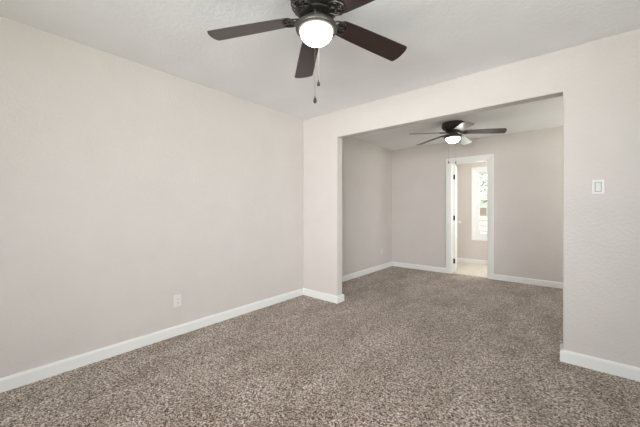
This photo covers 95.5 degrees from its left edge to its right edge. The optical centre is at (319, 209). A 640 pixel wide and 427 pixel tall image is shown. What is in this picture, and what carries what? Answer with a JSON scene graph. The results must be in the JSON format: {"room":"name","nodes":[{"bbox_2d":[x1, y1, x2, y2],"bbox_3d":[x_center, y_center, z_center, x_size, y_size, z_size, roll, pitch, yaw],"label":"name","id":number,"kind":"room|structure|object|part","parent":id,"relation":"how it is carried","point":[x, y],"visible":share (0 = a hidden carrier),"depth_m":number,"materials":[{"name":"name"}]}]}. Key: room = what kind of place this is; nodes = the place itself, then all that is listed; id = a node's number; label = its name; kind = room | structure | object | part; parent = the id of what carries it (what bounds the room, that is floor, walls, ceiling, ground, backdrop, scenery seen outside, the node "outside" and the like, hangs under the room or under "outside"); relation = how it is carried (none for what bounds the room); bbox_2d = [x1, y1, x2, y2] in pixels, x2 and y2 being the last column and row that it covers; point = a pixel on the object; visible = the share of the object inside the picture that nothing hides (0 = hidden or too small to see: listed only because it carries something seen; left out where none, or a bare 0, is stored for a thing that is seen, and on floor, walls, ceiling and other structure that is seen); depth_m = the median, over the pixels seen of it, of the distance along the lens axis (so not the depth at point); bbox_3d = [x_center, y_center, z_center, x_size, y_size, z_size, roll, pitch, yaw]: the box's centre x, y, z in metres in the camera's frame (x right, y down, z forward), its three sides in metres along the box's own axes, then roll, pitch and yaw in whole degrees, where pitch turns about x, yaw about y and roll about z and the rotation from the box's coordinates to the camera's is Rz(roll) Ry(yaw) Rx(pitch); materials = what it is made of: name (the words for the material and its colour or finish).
{"room":"empty living room","nodes":[
{"label":"empty living room","id":0,"kind":"room"},
{"bbox_2d":[0,16,391,377],"bbox_3d":[-1.260,-0.040,2.944,0.120,2.440,8.720,0,0,40],"label":"wall","id":1,"kind":"structure","parent":0,"point":[127,187],"depth_m":2.48,"materials":[{"name":"paint"}]},
{"bbox_2d":[0,288,303,392],"bbox_3d":[-2.083,1.135,1.859,0.019,0.090,5.760,0,0,40],"label":"baseboard","id":2,"kind":"structure","parent":1,"relation":"attached to","point":[13,381],"depth_m":2.40,"materials":[{"name":"paint"}]},
{"bbox_2d":[174,294,181,307],"bbox_3d":[-1.343,0.856,2.746,0.008,0.118,0.072,0,0,40],"label":"wall outlet","id":3,"kind":"object","parent":1,"relation":"attached to","point":[177,298],"visible":1,"depth_m":2.74,"materials":[{"name":"white plastic"}]},
{"bbox_2d":[342,262,445,281],"bbox_3d":[1.104,1.135,4.800,1.105,0.090,2.615,0,0,40],"label":"baseboard","id":4,"kind":"structure","parent":1,"relation":"attached to","point":[389,264],"depth_m":5.61,"materials":[{"name":"paint"}]},
{"bbox_2d":[0,262,639,426],"bbox_3d":[1.165,1.230,1.849,5.240,0.100,10.170,0,0,40],"label":"floor","id":5,"kind":"structure","parent":0,"point":[403,347],"depth_m":2.11,"materials":[{"name":"carpet"}]},
{"bbox_2d":[0,0,639,149],"bbox_3d":[1.165,-1.320,1.849,5.240,0.120,10.170,0,0,40],"label":"ceiling","id":6,"kind":"structure","parent":0,"point":[445,40],"depth_m":2.16,"materials":[{"name":"paint"}]},
{"bbox_2d":[207,0,406,102],"bbox_3d":[0.000,-0.919,1.670,1.243,0.681,1.273,0,0,40],"label":"ceiling fan","id":7,"kind":"object","parent":6,"relation":"hanging from","point":[315,25],"visible":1,"depth_m":1.73,"materials":[{"name":"brown wood"}]},
{"bbox_3d":[-0.415,-1.095,1.759,0.528,0.007,0.149,-5,11,8],"label":"blade","id":8,"kind":"part","parent":7,"relation":"part of","materials":[{"name":"brown wood"}]},
{"bbox_3d":[-0.090,-1.095,2.095,0.149,0.007,0.528,-12,-3,-11],"label":"blade","id":9,"kind":"part","parent":7,"relation":"part of","materials":[{"name":"brown wood"}]},
{"bbox_3d":[-0.021,-1.016,1.703,0.193,0.088,0.193,0,0,40],"label":"lamp shade","id":10,"kind":"part","parent":7,"relation":"part of","materials":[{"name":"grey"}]},
{"bbox_3d":[-0.012,-0.960,1.797,0.004,0.287,0.068,0,0,6],"label":"pull chain","id":11,"kind":"part","parent":7,"relation":"part of","materials":[{"name":"silver metal"}]},
{"bbox_3d":[0.265,-1.095,1.426,0.528,0.007,0.149,7,-7,44],"label":"blade","id":12,"kind":"part","parent":7,"relation":"part of","materials":[{"name":"brown wood"}]},
{"bbox_3d":[0.330,-1.095,1.889,0.528,0.007,0.149,5,-15,-28],"label":"blade","id":13,"kind":"part","parent":7,"relation":"part of","materials":[{"name":"brown wood"}]},
{"bbox_2d":[409,120,506,163],"bbox_3d":[1.965,-0.955,4.242,1.273,0.611,1.243,0,0,40],"label":"ceiling fan","id":14,"kind":"object","parent":6,"relation":"hanging from","point":[452,128],"visible":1,"depth_m":4.12,"materials":[{"name":"brown wood"}]},
{"bbox_3d":[1.745,-1.095,4.572,0.149,0.007,0.528,-14,2,-28],"label":"blade","id":15,"kind":"part","parent":14,"relation":"part of","materials":[{"name":"brown wood"}]},
{"bbox_3d":[1.932,-1.016,4.221,0.193,0.088,0.193,0,0,40],"label":"lamp shade","id":16,"kind":"part","parent":14,"relation":"part of","materials":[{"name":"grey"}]},
{"bbox_3d":[1.876,-1.095,3.827,0.149,0.007,0.528,12,6,7],"label":"blade","id":17,"kind":"part","parent":14,"relation":"part of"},
{"bbox_3d":[2.208,-1.095,4.507,0.149,0.007,0.528,-16,-16,42],"label":"blade","id":18,"kind":"part","parent":14,"relation":"part of","materials":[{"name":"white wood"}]},
{"bbox_3d":[2.289,-1.095,4.046,0.528,0.007,0.149,5,-10,26],"label":"blade","id":19,"kind":"part","parent":14,"relation":"part of","materials":[{"name":"brown wood"}]},
{"bbox_2d":[303,28,639,367],"bbox_3d":[1.714,-0.040,2.501,5.000,2.440,0.115,0,0,40],"label":"wall partition","id":20,"kind":"structure","parent":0,"point":[598,81],"depth_m":2.21,"materials":[{"name":"paint"}]},
{"bbox_2d":[303,288,343,303],"bbox_3d":[0.042,1.135,3.909,0.590,0.090,0.153,0,0,40],"label":"baseboard","id":21,"kind":"structure","parent":20,"relation":"attached to","point":[316,294],"depth_m":3.80,"materials":[{"name":"paint"}]},
{"bbox_2d":[493,274,639,381],"bbox_3d":[3.267,1.135,2.890,3.125,0.090,2.749,0,0,40],"label":"baseboard","id":22,"kind":"structure","parent":20,"relation":"attached to","point":[590,362],"depth_m":2.18,"materials":[{"name":"paint"}]},
{"bbox_2d":[592,179,604,193],"bbox_3d":[2.047,-0.170,2.138,0.070,0.106,0.012,0,0,40],"label":"light switch","id":23,"kind":"object","parent":20,"relation":"attached to","point":[598,186],"visible":1,"depth_m":2.13,"materials":[{"name":"white plastic"}]},
{"bbox_2d":[456,161,486,260],"bbox_3d":[3.859,-0.040,6.150,2.620,2.440,0.120,0,0,40],"label":"wall","id":24,"kind":"structure","parent":0,"point":[467,248],"depth_m":6.54,"materials":[{"name":"paint"}]},
{"bbox_2d":[457,258,486,264],"bbox_3d":[3.392,1.139,5.596,2.380,0.090,1.330,0,0,40],"label":"baseboard","id":25,"kind":"structure","parent":24,"relation":"attached to","point":[484,262],"depth_m":6.45,"materials":[{"name":"paint"}]},
{"bbox_2d":[471,166,486,240],"bbox_3d":[3.790,-0.135,6.197,0.985,1.610,0.138,0,0,40],"label":"window","id":26,"kind":"structure","parent":24,"relation":"attached to","point":[478,173],"depth_m":6.42,"materials":[{"name":"white plastic"}]},
{"bbox_3d":[3.797,0.199,6.205,0.745,0.703,0.024,0,0,40],"label":"sash","id":27,"kind":"part","parent":26,"relation":"part of","materials":[{"name":"white plastic"}]},
{"bbox_3d":[3.816,-0.469,6.227,0.745,0.703,0.024,0,0,40],"label":"sash","id":28,"kind":"part","parent":26,"relation":"part of","materials":[{"name":"white plastic"}]},
{"bbox_2d":[392,126,562,281],"bbox_3d":[3.471,-0.040,4.588,5.000,2.440,0.110,0,0,40],"label":"wall","id":29,"kind":"structure","parent":0,"point":[528,165],"depth_m":4.86,"materials":[{"name":"paint"}]},
{"bbox_2d":[453,164,459,271],"bbox_3d":[2.664,0.154,5.719,0.163,2.027,0.591,0,0,28],"label":"door","id":30,"kind":"structure","parent":29,"relation":"in","point":[455,222],"depth_m":5.47,"materials":[{"name":"paint"}]},
{"bbox_2d":[446,154,493,278],"bbox_3d":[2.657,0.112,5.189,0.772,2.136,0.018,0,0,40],"label":"trim","id":31,"kind":"structure","parent":29,"relation":"attached to","point":[490,157],"depth_m":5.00,"materials":[{"name":"paint"}]},
{"label":"outside","id":32,"kind":"structure","parent":0,"visible":0},
{"bbox_3d":[12.882,1.680,15.298,60.000,0.200,80.000,0,0,40],"label":"ground","id":33,"kind":"structure","parent":32,"visible":0},
{"bbox_2d":[480,177,486,231],"bbox_3d":[13.889,-0.570,24.256,9.600,4.300,7.800,0,0,40],"label":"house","id":34,"kind":"structure","parent":33,"relation":"on","point":[483,211],"depth_m":21.33,"materials":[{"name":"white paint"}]},
{"bbox_3d":[11.908,0.705,21.322,0.550,1.750,0.039,0,0,40],"label":"door","id":35,"kind":"part","parent":34,"relation":"part of","materials":[{"name":"paint"}]},
{"bbox_2d":[480,217,486,233],"bbox_3d":[5.327,0.870,9.430,5.000,1.420,0.111,0,0,40],"label":"fence","id":36,"kind":"object","parent":33,"relation":"on","point":[481,218],"visible":0.06,"depth_m":9.39,"materials":[{"name":"white paint"}]},
{"bbox_2d":[480,174,486,208],"bbox_3d":[6.940,-0.670,13.766,2.997,4.513,2.992,0,0,40],"label":"tree","id":37,"kind":"object","parent":33,"relation":"on","point":[482,174],"visible":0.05,"depth_m":13.33,"materials":[{"name":"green plant"}]}
]}

